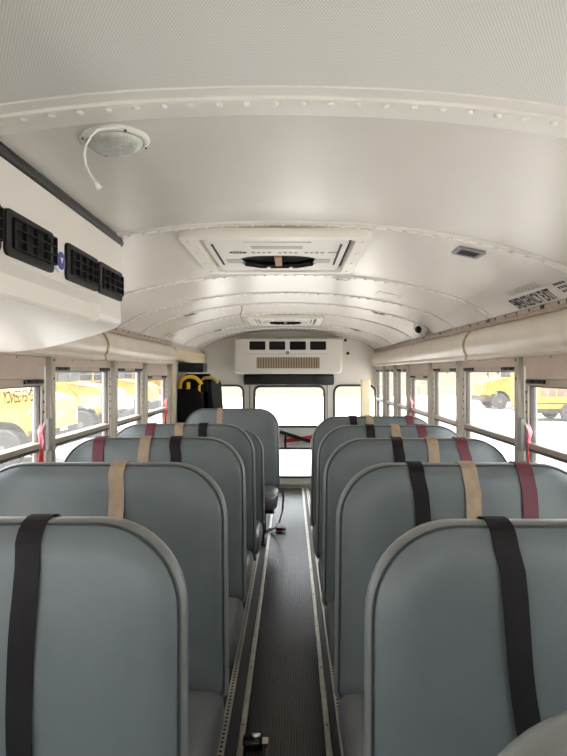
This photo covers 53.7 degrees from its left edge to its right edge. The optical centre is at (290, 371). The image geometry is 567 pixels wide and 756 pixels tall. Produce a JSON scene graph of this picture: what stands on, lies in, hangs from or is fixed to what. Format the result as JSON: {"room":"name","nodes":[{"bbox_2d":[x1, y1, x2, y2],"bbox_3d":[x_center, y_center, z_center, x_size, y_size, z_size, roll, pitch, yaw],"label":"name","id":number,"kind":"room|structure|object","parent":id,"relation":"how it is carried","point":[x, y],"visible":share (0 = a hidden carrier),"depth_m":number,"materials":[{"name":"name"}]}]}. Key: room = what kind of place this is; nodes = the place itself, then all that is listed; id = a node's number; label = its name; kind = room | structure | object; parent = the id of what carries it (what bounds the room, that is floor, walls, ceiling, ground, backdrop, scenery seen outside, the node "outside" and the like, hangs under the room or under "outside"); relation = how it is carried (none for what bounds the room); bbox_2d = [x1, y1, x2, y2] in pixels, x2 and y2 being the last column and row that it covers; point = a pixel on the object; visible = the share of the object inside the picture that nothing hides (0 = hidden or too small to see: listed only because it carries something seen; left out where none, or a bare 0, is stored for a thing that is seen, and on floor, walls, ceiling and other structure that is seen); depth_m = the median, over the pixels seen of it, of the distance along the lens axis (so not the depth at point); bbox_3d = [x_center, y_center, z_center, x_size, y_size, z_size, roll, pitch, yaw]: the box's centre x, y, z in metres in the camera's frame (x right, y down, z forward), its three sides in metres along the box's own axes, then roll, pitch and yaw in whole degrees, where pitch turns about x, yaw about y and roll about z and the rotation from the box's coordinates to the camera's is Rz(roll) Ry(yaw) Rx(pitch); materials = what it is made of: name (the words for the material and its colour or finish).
{"room":"vehicle interior","nodes":[
{"label":"vehicle interior","id":0,"kind":"room"},
{"bbox_2d":[41,343,201,461],"bbox_3d":[-1.145,0.580,2.225,0.050,1.760,9.650,0,0,0],"label":"wall","id":1,"kind":"structure","parent":0,"point":[179,375],"depth_m":5.53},
{"bbox_2d":[0,365,43,463],"bbox_3d":[-1.131,0.318,2.112,0.066,0.725,0.821,0,0,0],"label":"window","id":2,"kind":"structure","parent":1,"relation":"in","point":[10,376],"depth_m":2.38,"materials":[{"name":"metal"}]},
{"bbox_2d":[4,390,32,403],"bbox_3d":[-1.130,0.101,2.326,0.001,0.050,0.252,0,0,0],"label":"lettering","id":3,"kind":"object","parent":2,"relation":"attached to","point":[26,391],"depth_m":2.35,"materials":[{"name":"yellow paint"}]},
{"bbox_2d":[45,357,55,461],"bbox_3d":[-1.101,0.352,2.565,0.038,0.855,0.045,0,0,0],"label":"post","id":4,"kind":"object","parent":1,"relation":"attached to","point":[50,368],"visible":0.41,"depth_m":2.54,"materials":[{"name":"metal"}]},
{"bbox_2d":[37,418,52,461],"bbox_3d":[-1.100,0.369,2.511,0.035,0.322,0.075,0,0,23],"label":"handle","id":5,"kind":"object","parent":4,"relation":"attached to","point":[45,431],"visible":0.88,"depth_m":2.50,"materials":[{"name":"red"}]},
{"bbox_2d":[56,366,110,445],"bbox_3d":[-1.131,0.327,3.027,0.066,0.707,0.841,0,0,0],"label":"window","id":6,"kind":"structure","parent":1,"relation":"in","point":[104,427],"depth_m":3.24,"materials":[{"name":"metal"}]},
{"bbox_2d":[0,354,166,368],"bbox_3d":[-1.125,-0.055,1.450,0.030,0.060,7.500,0,0,0],"label":"trim","id":7,"kind":"structure","parent":1,"relation":"attached to","point":[5,360],"depth_m":2.78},
{"bbox_2d":[0,332,176,364],"bbox_3d":[-1.098,-0.156,1.450,0.084,0.180,7.500,0,0,0],"label":"trim","id":8,"kind":"structure","parent":1,"relation":"attached to","point":[105,346],"depth_m":3.33,"materials":[{"name":"metal"}]},
{"bbox_2d":[110,361,117,436],"bbox_3d":[-1.101,0.352,3.490,0.038,0.855,0.045,0,0,0],"label":"post","id":9,"kind":"object","parent":1,"relation":"attached to","point":[114,364],"visible":0.43,"depth_m":3.47,"materials":[{"name":"metal"}]},
{"bbox_2d":[118,368,142,426],"bbox_3d":[-1.131,0.327,3.860,0.066,0.707,0.656,0,0,0],"label":"window","id":10,"kind":"structure","parent":1,"relation":"in","point":[137,417],"depth_m":4.16,"materials":[{"name":"metal"}]},
{"bbox_2d":[106,328,172,345],"bbox_3d":[-1.119,-0.272,1.450,0.042,0.057,7.500,0,0,0],"label":"trim","id":11,"kind":"structure","parent":1,"relation":"attached to","point":[119,331],"depth_m":4.06,"materials":[{"name":"grey paint"}]},
{"bbox_2d":[142,363,147,423],"bbox_3d":[-1.101,0.352,4.230,0.038,0.855,0.045,0,0,0],"label":"post","id":12,"kind":"object","parent":1,"relation":"attached to","point":[145,365],"visible":0.43,"depth_m":4.21,"materials":[{"name":"metal"}]},
{"bbox_2d":[148,369,166,423],"bbox_3d":[-1.131,0.318,4.645,0.066,0.725,0.746,0,0,0],"label":"window","id":13,"kind":"structure","parent":1,"relation":"in","point":[153,374],"depth_m":4.83,"materials":[{"name":"metal"}]},
{"bbox_2d":[167,364,170,423],"bbox_3d":[-1.101,0.352,5.060,0.038,0.855,0.045,0,0,0],"label":"post","id":14,"kind":"object","parent":1,"relation":"attached to","point":[168,365],"visible":0.49,"depth_m":5.04,"materials":[{"name":"metal"}]},
{"bbox_2d":[171,360,175,423],"bbox_3d":[-1.115,0.620,5.235,0.050,1.680,0.130,0,0,0],"label":"trim","id":15,"kind":"structure","parent":1,"relation":"attached to","point":[173,367],"depth_m":5.20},
{"bbox_2d":[173,347,205,362],"bbox_3d":[-1.120,-0.172,6.130,0.100,0.125,1.820,0,0,0],"label":"trim","id":16,"kind":"structure","parent":1,"relation":"attached to","point":[185,355],"depth_m":5.91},
{"bbox_2d":[179,361,206,372],"bbox_3d":[-0.993,-0.050,5.685,0.245,0.110,0.270,0,0,0],"label":"control box","id":17,"kind":"object","parent":1,"relation":"attached to","point":[184,367],"visible":1,"depth_m":5.55,"materials":[{"name":"black plastic"}]},
{"bbox_2d":[178,374,222,422],"bbox_3d":[-0.902,0.690,5.995,0.422,1.340,1.090,0,0,0],"label":"lift","id":18,"kind":"object","parent":1,"relation":"attached to","point":[195,391],"visible":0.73,"depth_m":5.53,"materials":[{"name":"black"}]},
{"bbox_2d":[118,292,454,327],"bbox_3d":[-0.030,-0.369,3.620,2.280,0.295,0.040,0,0,0],"label":"trim","id":19,"kind":"structure","parent":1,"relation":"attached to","point":[261,293],"depth_m":3.60,"materials":[{"name":"paint"}]},
{"bbox_2d":[140,302,433,333],"bbox_3d":[-0.030,-0.369,4.160,2.280,0.295,0.050,0,0,0],"label":"trim","id":20,"kind":"structure","parent":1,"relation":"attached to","point":[272,303],"depth_m":4.14,"materials":[{"name":"paint"}]},
{"bbox_2d":[163,312,411,339],"bbox_3d":[-0.030,-0.369,4.860,2.280,0.295,0.040,0,0,0],"label":"trim","id":21,"kind":"structure","parent":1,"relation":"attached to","point":[275,312],"depth_m":4.84,"materials":[{"name":"paint"}]},
{"bbox_2d":[183,324,391,345],"bbox_3d":[-0.030,-0.369,5.850,2.280,0.295,0.050,0,0,0],"label":"trim","id":22,"kind":"structure","parent":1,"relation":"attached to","point":[249,324],"depth_m":5.83,"materials":[{"name":"paint"}]},
{"bbox_2d":[194,327,381,348],"bbox_3d":[-0.030,-0.369,6.500,2.280,0.295,0.040,0,0,0],"label":"trim","id":23,"kind":"structure","parent":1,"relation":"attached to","point":[281,327],"depth_m":6.48,"materials":[{"name":"paint"}]},
{"bbox_2d":[124,274,492,317],"bbox_3d":[-0.030,-0.369,2.930,2.280,0.295,0.050,0,0,0],"label":"trim","id":24,"kind":"structure","parent":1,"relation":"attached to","point":[489,315],"depth_m":2.91,"materials":[{"name":"paint"}]},
{"bbox_2d":[116,220,566,272],"bbox_3d":[-0.030,-0.369,1.930,2.280,0.295,0.050,0,0,0],"label":"trim","id":25,"kind":"structure","parent":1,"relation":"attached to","point":[556,265],"depth_m":1.91,"materials":[{"name":"paint"}]},
{"bbox_2d":[223,488,340,755],"bbox_3d":[-0.028,1.486,2.225,2.285,0.069,9.650,0,0,0],"label":"floor","id":26,"kind":"structure","parent":0,"point":[285,703],"depth_m":2.86,"materials":[{"name":"rubber"}]},
{"bbox_2d":[0,514,187,755],"bbox_3d":[-0.648,0.882,0.955,0.893,1.156,0.586,0,0,0],"label":"seat","id":27,"kind":"object","parent":26,"relation":"on","point":[94,609],"visible":1,"depth_m":1.11,"materials":[{"name":"leather"}]},
{"bbox_2d":[0,460,228,755],"bbox_3d":[-0.648,0.882,1.680,0.893,1.156,0.586,0,0,0],"label":"seat","id":28,"kind":"object","parent":26,"relation":"on","point":[180,503],"visible":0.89,"depth_m":1.84,"materials":[{"name":"leather"}]},
{"bbox_2d":[188,690,224,755],"bbox_3d":[-0.648,1.089,1.621,0.868,0.152,0.468,0,0,0],"label":"cushion","id":29,"kind":"object","parent":28,"relation":"on","point":[206,710],"depth_m":1.66,"materials":[{"name":"leather"}]},
{"bbox_2d":[64,436,246,673],"bbox_3d":[-0.648,0.882,2.425,0.893,1.156,0.586,0,0,0],"label":"seat","id":30,"kind":"object","parent":26,"relation":"on","point":[215,457],"visible":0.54,"depth_m":2.59,"materials":[{"name":"leather"}]},
{"bbox_2d":[228,597,243,665],"bbox_3d":[-0.648,1.089,2.366,0.868,0.152,0.468,0,0,0],"label":"cushion","id":31,"kind":"object","parent":30,"relation":"on","point":[236,611],"depth_m":2.33,"materials":[{"name":"leather"}]},
{"bbox_2d":[115,423,255,592],"bbox_3d":[-0.648,0.882,3.112,0.893,1.156,0.586,0,0,0],"label":"seat","id":32,"kind":"object","parent":26,"relation":"on","point":[233,435],"visible":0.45,"depth_m":3.28,"materials":[{"name":"leather"}]},
{"bbox_2d":[247,550,253,592],"bbox_3d":[-0.648,1.089,3.053,0.868,0.152,0.468,0,0,0],"label":"cushion","id":33,"kind":"object","parent":32,"relation":"on","point":[250,560],"depth_m":3.05,"materials":[{"name":"leather"}]},
{"bbox_2d":[185,408,279,545],"bbox_3d":[-0.545,0.896,4.935,0.893,1.128,0.586,0,0,0],"label":"seat","id":34,"kind":"object","parent":26,"relation":"on","point":[261,422],"visible":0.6,"depth_m":5.09,"materials":[{"name":"leather"}]},
{"bbox_2d":[264,485,278,510],"bbox_3d":[-0.545,1.089,4.876,0.868,0.152,0.468,0,0,0],"label":"cushion","id":35,"kind":"object","parent":34,"relation":"on","point":[271,492],"depth_m":4.69,"materials":[{"name":"leather"}]},
{"bbox_2d":[217,545,260,755],"bbox_3d":[-0.270,1.455,3.575,0.028,0.010,6.750,0,0,0],"label":"trim","id":36,"kind":"structure","parent":26,"relation":"attached to","point":[232,687],"depth_m":2.70,"materials":[{"name":"silver metal"}]},
{"bbox_2d":[242,429,264,603],"bbox_3d":[-0.628,0.930,3.752,0.893,1.059,0.580,0,0,0],"label":"seat","id":37,"kind":"object","parent":26,"relation":"on","point":[259,450],"visible":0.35,"depth_m":3.90,"materials":[{"name":"plastic"}]},
{"bbox_2d":[253,520,262,555],"bbox_3d":[-0.628,1.089,3.696,0.868,0.152,0.468,0,0,0],"label":"cushion","id":38,"kind":"object","parent":37,"relation":"on","point":[259,528],"depth_m":3.60,"materials":[{"name":"leather"}]},
{"bbox_2d":[236,514,272,755],"bbox_3d":[-0.196,1.454,2.265,0.024,0.013,9.530,0,0,0],"label":"trim","id":39,"kind":"structure","parent":26,"relation":"attached to","point":[240,746],"depth_m":2.81,"materials":[{"name":"grey paint"}]},
{"bbox_2d":[243,733,268,747],"bbox_3d":[-0.138,1.440,2.190,0.100,0.023,0.060,0,0,0],"label":"belt buckle","id":40,"kind":"object","parent":26,"relation":"on","point":[250,740],"visible":1,"depth_m":2.18,"materials":[{"name":"black"}]},
{"bbox_2d":[361,379,369,415],"bbox_3d":[0.915,0.775,6.880,0.120,1.370,0.040,0,0,0],"label":"pole","id":41,"kind":"object","parent":26,"relation":"on","point":[365,383],"visible":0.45,"depth_m":6.86,"materials":[{"name":"beige"}]},
{"bbox_2d":[310,415,428,554],"bbox_3d":[0.577,0.882,3.685,0.893,1.156,0.586,0,0,0],"label":"seat","id":42,"kind":"object","parent":26,"relation":"on","point":[328,424],"visible":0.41,"depth_m":3.86,"materials":[{"name":"leather"}]},
{"bbox_2d":[315,424,459,592],"bbox_3d":[0.585,0.882,3.025,0.893,1.156,0.586,0,0,0],"label":"seat","id":43,"kind":"object","parent":26,"relation":"on","point":[333,439],"visible":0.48,"depth_m":3.20,"materials":[{"name":"leather"}]},
{"bbox_2d":[318,556,321,592],"bbox_3d":[0.585,1.089,2.966,0.868,0.152,0.468,0,0,0],"label":"cushion","id":44,"kind":"object","parent":43,"relation":"on","point":[319,557],"depth_m":3.01,"materials":[{"name":"leather"}]},
{"bbox_2d":[322,437,507,667],"bbox_3d":[0.585,0.882,2.385,0.893,1.156,0.586,0,0,0],"label":"seat","id":45,"kind":"object","parent":26,"relation":"on","point":[353,456],"visible":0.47,"depth_m":2.55,"materials":[{"name":"leather"}]},
{"bbox_2d":[325,601,334,667],"bbox_3d":[0.585,1.089,2.326,0.868,0.152,0.468,0,0,0],"label":"cushion","id":46,"kind":"object","parent":45,"relation":"on","point":[330,605],"depth_m":2.32,"materials":[{"name":"leather"}]},
{"bbox_2d":[334,461,566,755],"bbox_3d":[0.585,0.882,1.669,0.893,1.156,0.586,0,0,0],"label":"seat","id":47,"kind":"object","parent":26,"relation":"on","point":[382,502],"visible":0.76,"depth_m":1.83,"materials":[{"name":"leather"}]},
{"bbox_2d":[338,693,363,755],"bbox_3d":[0.585,1.089,1.610,0.868,0.152,0.468,0,0,0],"label":"cushion","id":48,"kind":"object","parent":47,"relation":"on","point":[351,705],"depth_m":1.65,"materials":[{"name":"leather"}]},
{"bbox_2d":[364,516,566,755],"bbox_3d":[0.585,0.882,0.935,0.893,1.156,0.586,0,0,0],"label":"seat","id":49,"kind":"object","parent":26,"relation":"on","point":[465,628],"visible":0.97,"depth_m":1.09,"materials":[{"name":"leather"}]},
{"bbox_2d":[497,710,566,755],"bbox_3d":[0.535,0.871,0.222,0.893,1.178,0.580,0,0,0],"label":"seat","id":50,"kind":"object","parent":26,"relation":"on","point":[548,737],"visible":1,"depth_m":0.46,"materials":[{"name":"leather"}]},
{"bbox_2d":[0,0,566,349],"bbox_3d":[-0.030,-0.389,2.225,2.280,0.315,9.650,0,0,0],"label":"ceiling","id":51,"kind":"structure","parent":0,"point":[506,187],"depth_m":1.28,"materials":[{"name":"paint"}]},
{"bbox_2d":[0,141,123,351],"bbox_3d":[-0.820,-0.273,1.171,0.487,0.407,1.744,0,0,0],"label":"air conditioner","id":52,"kind":"object","parent":51,"relation":"attached to","point":[62,280],"visible":1,"depth_m":1.46,"materials":[{"name":"beige plastic"}]},
{"bbox_2d":[0,205,3,248],"bbox_3d":[-0.595,-0.296,1.028,0.027,0.099,0.245,0,0,0],"label":"vent","id":53,"kind":"object","parent":52,"relation":"attached to","point":[1,208],"depth_m":1.13,"materials":[{"name":"black"}]},
{"bbox_2d":[3,208,57,272],"bbox_3d":[-0.593,-0.296,1.288,0.030,0.099,0.235,0,0,0],"label":"vent","id":54,"kind":"object","parent":52,"relation":"attached to","point":[30,245],"depth_m":1.27,"materials":[{"name":"black"}]},
{"bbox_2d":[64,243,98,290],"bbox_3d":[-0.598,-0.296,1.607,0.021,0.099,0.241,0,0,0],"label":"vent","id":55,"kind":"object","parent":52,"relation":"attached to","point":[81,270],"depth_m":1.59,"materials":[{"name":"black"}]},
{"bbox_2d":[98,262,123,300],"bbox_3d":[-0.596,-0.296,1.859,0.024,0.099,0.233,0,0,0],"label":"vent","id":56,"kind":"object","parent":52,"relation":"attached to","point":[111,280],"depth_m":1.85,"materials":[{"name":"black"}]},
{"bbox_2d":[79,124,149,156],"bbox_3d":[-0.379,-0.493,1.205,0.147,0.034,0.147,0,0,0],"label":"recessed light","id":57,"kind":"object","parent":51,"relation":"in","point":[123,140],"visible":0.94,"depth_m":1.18,"materials":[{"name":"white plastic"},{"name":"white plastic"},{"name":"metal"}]},
{"bbox_2d":[83,126,116,189],"bbox_3d":[-0.367,-0.420,1.086,0.066,0.140,0.028,0,0,-37],"label":"cable tie","id":58,"kind":"object","parent":57,"relation":"hanging from","point":[98,186],"visible":1,"depth_m":1.07,"materials":[{"name":"white plastic"}]},
{"bbox_2d":[179,228,372,273],"bbox_3d":[-0.055,-0.490,2.365,0.700,0.043,0.760,0,0,0],"label":"roof hatch","id":59,"kind":"object","parent":51,"relation":"attached to","point":[235,250],"visible":0.96,"depth_m":2.20,"materials":[{"name":"white"}]},
{"bbox_2d":[0,85,566,137],"bbox_3d":[-0.030,-0.369,1.060,2.280,0.296,0.107,0,0,0],"label":"ceiling rib","id":60,"kind":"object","parent":51,"relation":"attached to","point":[242,100],"depth_m":1.04,"materials":[{"name":"paint"}]},
{"bbox_2d":[246,315,323,325],"bbox_3d":[-0.055,-0.490,5.410,0.700,0.043,0.760,0,0,0],"label":"roof hatch","id":61,"kind":"object","parent":51,"relation":"attached to","point":[263,320],"visible":0.96,"depth_m":5.27,"materials":[{"name":"white"}]},
{"bbox_2d":[374,292,400,299],"bbox_3d":[0.585,-0.462,3.400,0.138,0.031,0.200,0,0,0],"label":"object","id":62,"kind":"structure","parent":51,"relation":"attached to","point":[384,295],"depth_m":3.38,"materials":[{"name":"paint"}]},
{"bbox_2d":[413,324,429,336],"bbox_3d":[0.976,-0.314,4.180,0.124,0.104,0.161,0,0,0],"label":"dome camera","id":63,"kind":"object","parent":51,"relation":"attached to","point":[421,330],"visible":0.99,"depth_m":4.12,"materials":[{"name":"grey"}]},
{"bbox_2d":[452,246,485,258],"bbox_3d":[0.659,-0.444,2.080,0.100,0.032,0.105,0,0,0],"label":"ceiling speaker","id":64,"kind":"object","parent":51,"relation":"attached to","point":[472,253],"visible":1,"depth_m":2.07,"materials":[{"name":"grey"}]},
{"bbox_2d":[458,250,478,256],"bbox_3d":[0.659,-0.445,2.080,0.074,0.021,0.078,0,0,0],"label":"grille","id":65,"kind":"object","parent":64,"relation":"attached to","point":[465,253],"depth_m":2.09,"materials":[{"name":"black plastic"}]},
{"bbox_2d":[509,289,556,308],"bbox_3d":[1.021,-0.307,2.375,0.052,0.037,0.385,0,0,0],"label":"lettering","id":66,"kind":"object","parent":51,"relation":"attached to","point":[544,290],"depth_m":2.39,"materials":[{"name":"black"}]},
{"bbox_2d":[202,331,375,417],"bbox_3d":[-0.030,0.467,7.080,2.320,1.986,0.060,0,0,0],"label":"wall","id":67,"kind":"structure","parent":0,"point":[219,354],"depth_m":7.05,"materials":[{"name":"metal"}]},
{"bbox_2d":[234,338,341,373],"bbox_3d":[-0.035,-0.198,6.901,1.320,0.435,0.258,0,0,0],"label":"air conditioner","id":68,"kind":"object","parent":67,"relation":"attached to","point":[251,355],"visible":1,"depth_m":6.78,"materials":[{"name":"beige plastic"}]},
{"bbox_2d":[249,341,264,349],"bbox_3d":[-0.407,-0.320,6.790,0.205,0.116,0.016,0,0,0],"label":"vent","id":69,"kind":"object","parent":68,"relation":"attached to","point":[253,345],"depth_m":6.79,"materials":[{"name":"black plastic"}]},
{"bbox_2d":[269,341,284,349],"bbox_3d":[-0.168,-0.320,6.790,0.205,0.116,0.016,0,0,0],"label":"vent","id":70,"kind":"object","parent":68,"relation":"attached to","point":[273,345],"depth_m":6.79,"materials":[{"name":"black plastic"}]},
{"bbox_2d":[256,357,318,367],"bbox_3d":[-0.042,-0.112,6.789,0.753,0.131,0.014,0,0,0],"label":"grille","id":71,"kind":"object","parent":68,"relation":"attached to","point":[261,362],"depth_m":6.78,"materials":[{"name":"beige"}]},
{"bbox_2d":[290,341,305,349],"bbox_3d":[0.083,-0.320,6.790,0.205,0.116,0.016,0,0,0],"label":"vent","id":72,"kind":"object","parent":68,"relation":"attached to","point":[294,345],"depth_m":6.79,"materials":[{"name":"black plastic"}]},
{"bbox_2d":[310,341,325,349],"bbox_3d":[0.328,-0.320,6.790,0.205,0.116,0.016,0,0,0],"label":"vent","id":73,"kind":"object","parent":68,"relation":"attached to","point":[314,345],"depth_m":6.79,"materials":[{"name":"black plastic"}]},
{"bbox_2d":[250,385,326,482],"bbox_3d":[-0.033,0.760,7.039,0.963,1.268,0.122,0,0,0],"label":"door","id":74,"kind":"structure","parent":67,"relation":"in","point":[291,437],"depth_m":7.04,"materials":[{"name":"grey"}]},
{"bbox_2d":[244,374,333,384],"bbox_3d":[-0.028,0.095,6.995,1.125,0.136,0.104,0,0,0],"label":"bar","id":75,"kind":"object","parent":67,"relation":"attached to","point":[249,379],"visible":1,"depth_m":6.94,"materials":[{"name":"black"}]},
{"bbox_2d":[280,483,310,488],"bbox_3d":[-0.025,1.430,7.055,1.050,0.060,0.110,0,0,0],"label":"trim","id":76,"kind":"structure","parent":67,"relation":"attached to","point":[282,485],"depth_m":7.00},
{"bbox_2d":[302,488,332,755],"bbox_3d":[0.147,1.454,2.265,0.024,0.013,9.530,0,0,0],"label":"trim","id":77,"kind":"structure","parent":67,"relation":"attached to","point":[329,752],"depth_m":2.86,"materials":[{"name":"grey paint"}]},
{"bbox_2d":[306,489,343,755],"bbox_3d":[0.205,1.455,3.575,0.028,0.010,6.750,0,0,0],"label":"trim","id":78,"kind":"structure","parent":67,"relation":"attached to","point":[336,700],"depth_m":2.78,"materials":[{"name":"silver metal"}]},
{"bbox_2d":[333,384,375,415],"bbox_3d":[0.802,0.445,7.055,0.543,0.578,0.038,0,0,0],"label":"window","id":79,"kind":"structure","parent":67,"relation":"in","point":[340,385],"depth_m":7.04,"materials":[{"name":"grey"}]},
{"bbox_2d":[390,366,527,460],"bbox_3d":[1.090,0.580,2.225,0.050,1.760,9.650,0,0,0],"label":"wall","id":80,"kind":"structure","parent":0,"point":[525,366],"depth_m":2.54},
{"bbox_2d":[376,370,381,415],"bbox_3d":[1.072,0.327,6.635,0.058,0.707,0.606,0,0,0],"label":"window","id":81,"kind":"structure","parent":80,"relation":"in","point":[378,399],"depth_m":6.91,"materials":[{"name":"metal"}]},
{"bbox_2d":[382,366,385,415],"bbox_3d":[1.046,0.352,6.290,0.038,0.855,0.045,0,0,0],"label":"post","id":82,"kind":"object","parent":80,"relation":"attached to","point":[383,367],"visible":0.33,"depth_m":6.27,"materials":[{"name":"metal"}]},
{"bbox_2d":[385,370,392,415],"bbox_3d":[1.072,0.327,5.960,0.058,0.707,0.576,0,0,0],"label":"window","id":83,"kind":"structure","parent":80,"relation":"in","point":[388,402],"depth_m":6.22,"materials":[{"name":"metal"}]},
{"bbox_2d":[393,365,396,415],"bbox_3d":[1.046,0.352,5.630,0.038,0.855,0.045,0,0,0],"label":"post","id":84,"kind":"object","parent":80,"relation":"attached to","point":[394,366],"visible":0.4,"depth_m":5.61,"materials":[{"name":"metal"}]},
{"bbox_2d":[397,369,405,415],"bbox_3d":[1.072,0.327,5.315,0.058,0.707,0.546,0,0,0],"label":"window","id":85,"kind":"structure","parent":80,"relation":"in","point":[400,406],"depth_m":5.56,"materials":[{"name":"metal"}]},
{"bbox_2d":[406,364,410,414],"bbox_3d":[1.046,0.352,5.000,0.038,0.855,0.045,0,0,0],"label":"post","id":86,"kind":"object","parent":80,"relation":"attached to","point":[408,371],"visible":0.46,"depth_m":4.98,"materials":[{"name":"metal"}]},
{"bbox_2d":[410,369,426,416],"bbox_3d":[1.072,0.318,4.605,0.058,0.725,0.706,0,0,0],"label":"window","id":87,"kind":"structure","parent":80,"relation":"in","point":[416,374],"depth_m":4.81,"materials":[{"name":"metal"}]},
{"bbox_2d":[427,363,432,424],"bbox_3d":[1.046,0.352,4.210,0.038,0.855,0.045,0,0,0],"label":"post","id":88,"kind":"object","parent":80,"relation":"attached to","point":[429,365],"visible":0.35,"depth_m":4.19,"materials":[{"name":"metal"}]},
{"bbox_2d":[433,368,455,426],"bbox_3d":[1.072,0.327,3.845,0.058,0.707,0.646,0,0,0],"label":"window","id":89,"kind":"structure","parent":80,"relation":"in","point":[437,418],"depth_m":4.14,"materials":[{"name":"metal"}]},
{"bbox_2d":[456,361,462,436],"bbox_3d":[1.046,0.352,3.480,0.038,0.855,0.045,0,0,0],"label":"post","id":90,"kind":"object","parent":80,"relation":"attached to","point":[459,370],"visible":0.39,"depth_m":3.46,"materials":[{"name":"metal"}]},
{"bbox_2d":[371,309,566,366],"bbox_3d":[1.038,-0.156,2.365,0.084,0.180,9.330,0,0,0],"label":"overhead duct","id":91,"kind":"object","parent":80,"relation":"attached to","point":[545,334],"depth_m":2.79,"materials":[{"name":"metal"}]},
{"bbox_2d":[374,298,566,352],"bbox_3d":[1.059,-0.272,2.365,0.042,0.057,9.330,0,0,0],"label":"trim","id":92,"kind":"structure","parent":80,"relation":"attached to","point":[561,304],"depth_m":2.87,"materials":[{"name":"grey paint"}]},
{"bbox_2d":[375,354,566,369],"bbox_3d":[1.065,-0.055,2.365,0.030,0.060,9.330,0,0,0],"label":"trim","id":93,"kind":"structure","parent":80,"relation":"attached to","point":[548,360],"depth_m":2.87,"materials":[{"name":"metal"}]},
{"bbox_2d":[463,367,513,445],"bbox_3d":[1.072,0.327,3.022,0.058,0.707,0.831,0,0,0],"label":"window","id":94,"kind":"structure","parent":80,"relation":"in","point":[468,427],"depth_m":3.27,"materials":[{"name":"metal"}]},
{"bbox_2d":[514,357,524,460],"bbox_3d":[1.046,0.352,2.565,0.038,0.855,0.045,0,0,0],"label":"post","id":95,"kind":"object","parent":80,"relation":"attached to","point":[519,369],"visible":0.37,"depth_m":2.54,"materials":[{"name":"metal"}]},
{"bbox_2d":[518,418,532,462],"bbox_3d":[1.046,0.369,2.513,0.037,0.322,0.072,0,0,-28],"label":"handle","id":96,"kind":"object","parent":95,"relation":"attached to","point":[524,438],"visible":0.88,"depth_m":2.50,"materials":[{"name":"red"}]},
{"bbox_2d":[525,365,566,463],"bbox_3d":[1.072,0.318,2.112,0.058,0.725,0.821,0,0,0],"label":"window","id":97,"kind":"structure","parent":80,"relation":"in","point":[538,376],"depth_m":2.40,"materials":[{"name":"metal"}]},
{"label":"outside","id":98,"kind":"structure","parent":0,"visible":0},
{"bbox_2d":[221,372,500,396],"bbox_3d":[0.000,1.180,102.000,300.000,2.664,96.000,0,0,0],"label":"sky","id":99,"kind":"structure","parent":98,"point":[447,380],"depth_m":64.98,"materials":[{"name":"white"}]},
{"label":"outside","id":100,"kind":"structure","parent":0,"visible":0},
{"bbox_2d":[20,397,566,475],"bbox_3d":[0.000,2.400,-3.000,300.000,0.001,114.000,0,0,0],"label":"ground","id":101,"kind":"structure","parent":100,"point":[552,432],"depth_m":28.30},
{"bbox_2d":[0,387,84,468],"bbox_3d":[-10.425,0.900,14.730,9.197,3.000,2.601,0,0,0],"label":"bus","id":102,"kind":"object","parent":101,"relation":"on","point":[15,418],"visible":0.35,"depth_m":13.72,"materials":[{"name":"yellow painted metal"},{"name":"glass"},{"name":"black rubber"}]},
{"bbox_2d":[0,387,77,435],"bbox_3d":[-6.975,1.079,14.750,1.950,1.437,2.315,0,0,0],"label":"hood","id":103,"kind":"object","parent":102,"relation":"attached to","point":[15,418],"depth_m":13.75,"materials":[{"name":"metal"}]},
{"bbox_2d":[57,407,69,424],"bbox_3d":[-6.015,1.150,14.750,0.070,0.400,0.800,0,0,0],"label":"grille","id":104,"kind":"object","parent":102,"relation":"attached to","point":[63,413],"depth_m":14.72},
{"bbox_2d":[56,372,131,437],"bbox_3d":[-10.976,0.900,21.330,9.197,3.000,2.601,0,0,0],"label":"bus","id":105,"kind":"object","parent":101,"relation":"on","point":[88,395],"visible":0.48,"depth_m":20.30,"materials":[{"name":"yellow painted metal"},{"name":"glass"},{"name":"black rubber"}]},
{"bbox_2d":[56,381,126,414],"bbox_3d":[-7.525,1.079,21.350,1.950,1.437,2.315,0,0,0],"label":"hood","id":106,"kind":"object","parent":105,"relation":"attached to","point":[88,395],"depth_m":20.29,"materials":[{"name":"metal"}]},
{"bbox_2d":[80,372,161,414],"bbox_3d":[-11.575,0.900,29.330,9.197,3.000,2.601,0,0,0],"label":"bus","id":107,"kind":"object","parent":101,"relation":"on","point":[128,385],"visible":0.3,"depth_m":28.25,"materials":[{"name":"yellow painted metal"},{"name":"glass"},{"name":"black rubber"}]},
{"bbox_2d":[118,379,158,400],"bbox_3d":[-8.125,1.079,29.350,1.950,1.437,2.315,0,0,0],"label":"hood","id":108,"kind":"object","parent":107,"relation":"attached to","point":[128,385],"depth_m":28.32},
{"bbox_2d":[124,372,161,386],"bbox_3d":[-12.325,0.900,39.130,9.197,3.000,2.601,0,0,0],"label":"bus","id":109,"kind":"object","parent":101,"relation":"on","point":[127,375],"visible":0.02,"depth_m":37.94,"materials":[{"name":"yellow metal"}]},
{"bbox_2d":[471,372,510,408],"bbox_3d":[16.826,0.900,37.130,9.197,3.000,2.601,0,0,0],"label":"bus","id":110,"kind":"object","parent":101,"relation":"on","point":[501,386],"visible":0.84,"depth_m":36.12,"materials":[{"name":"yellow metal"}]},
{"bbox_2d":[473,377,510,398],"bbox_3d":[13.375,1.079,37.150,1.950,1.437,2.315,0,0,0],"label":"hood","id":111,"kind":"object","parent":110,"relation":"attached to","point":[501,386],"depth_m":36.12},
{"bbox_2d":[508,372,566,420],"bbox_3d":[14.625,1.025,28.065,6.650,2.750,2.370,0,0,0],"label":"bus","id":112,"kind":"object","parent":101,"relation":"on","point":[551,402],"visible":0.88,"depth_m":26.95,"materials":[{"name":"yellow painted metal"},{"name":"glass"},{"name":"black rubber"}]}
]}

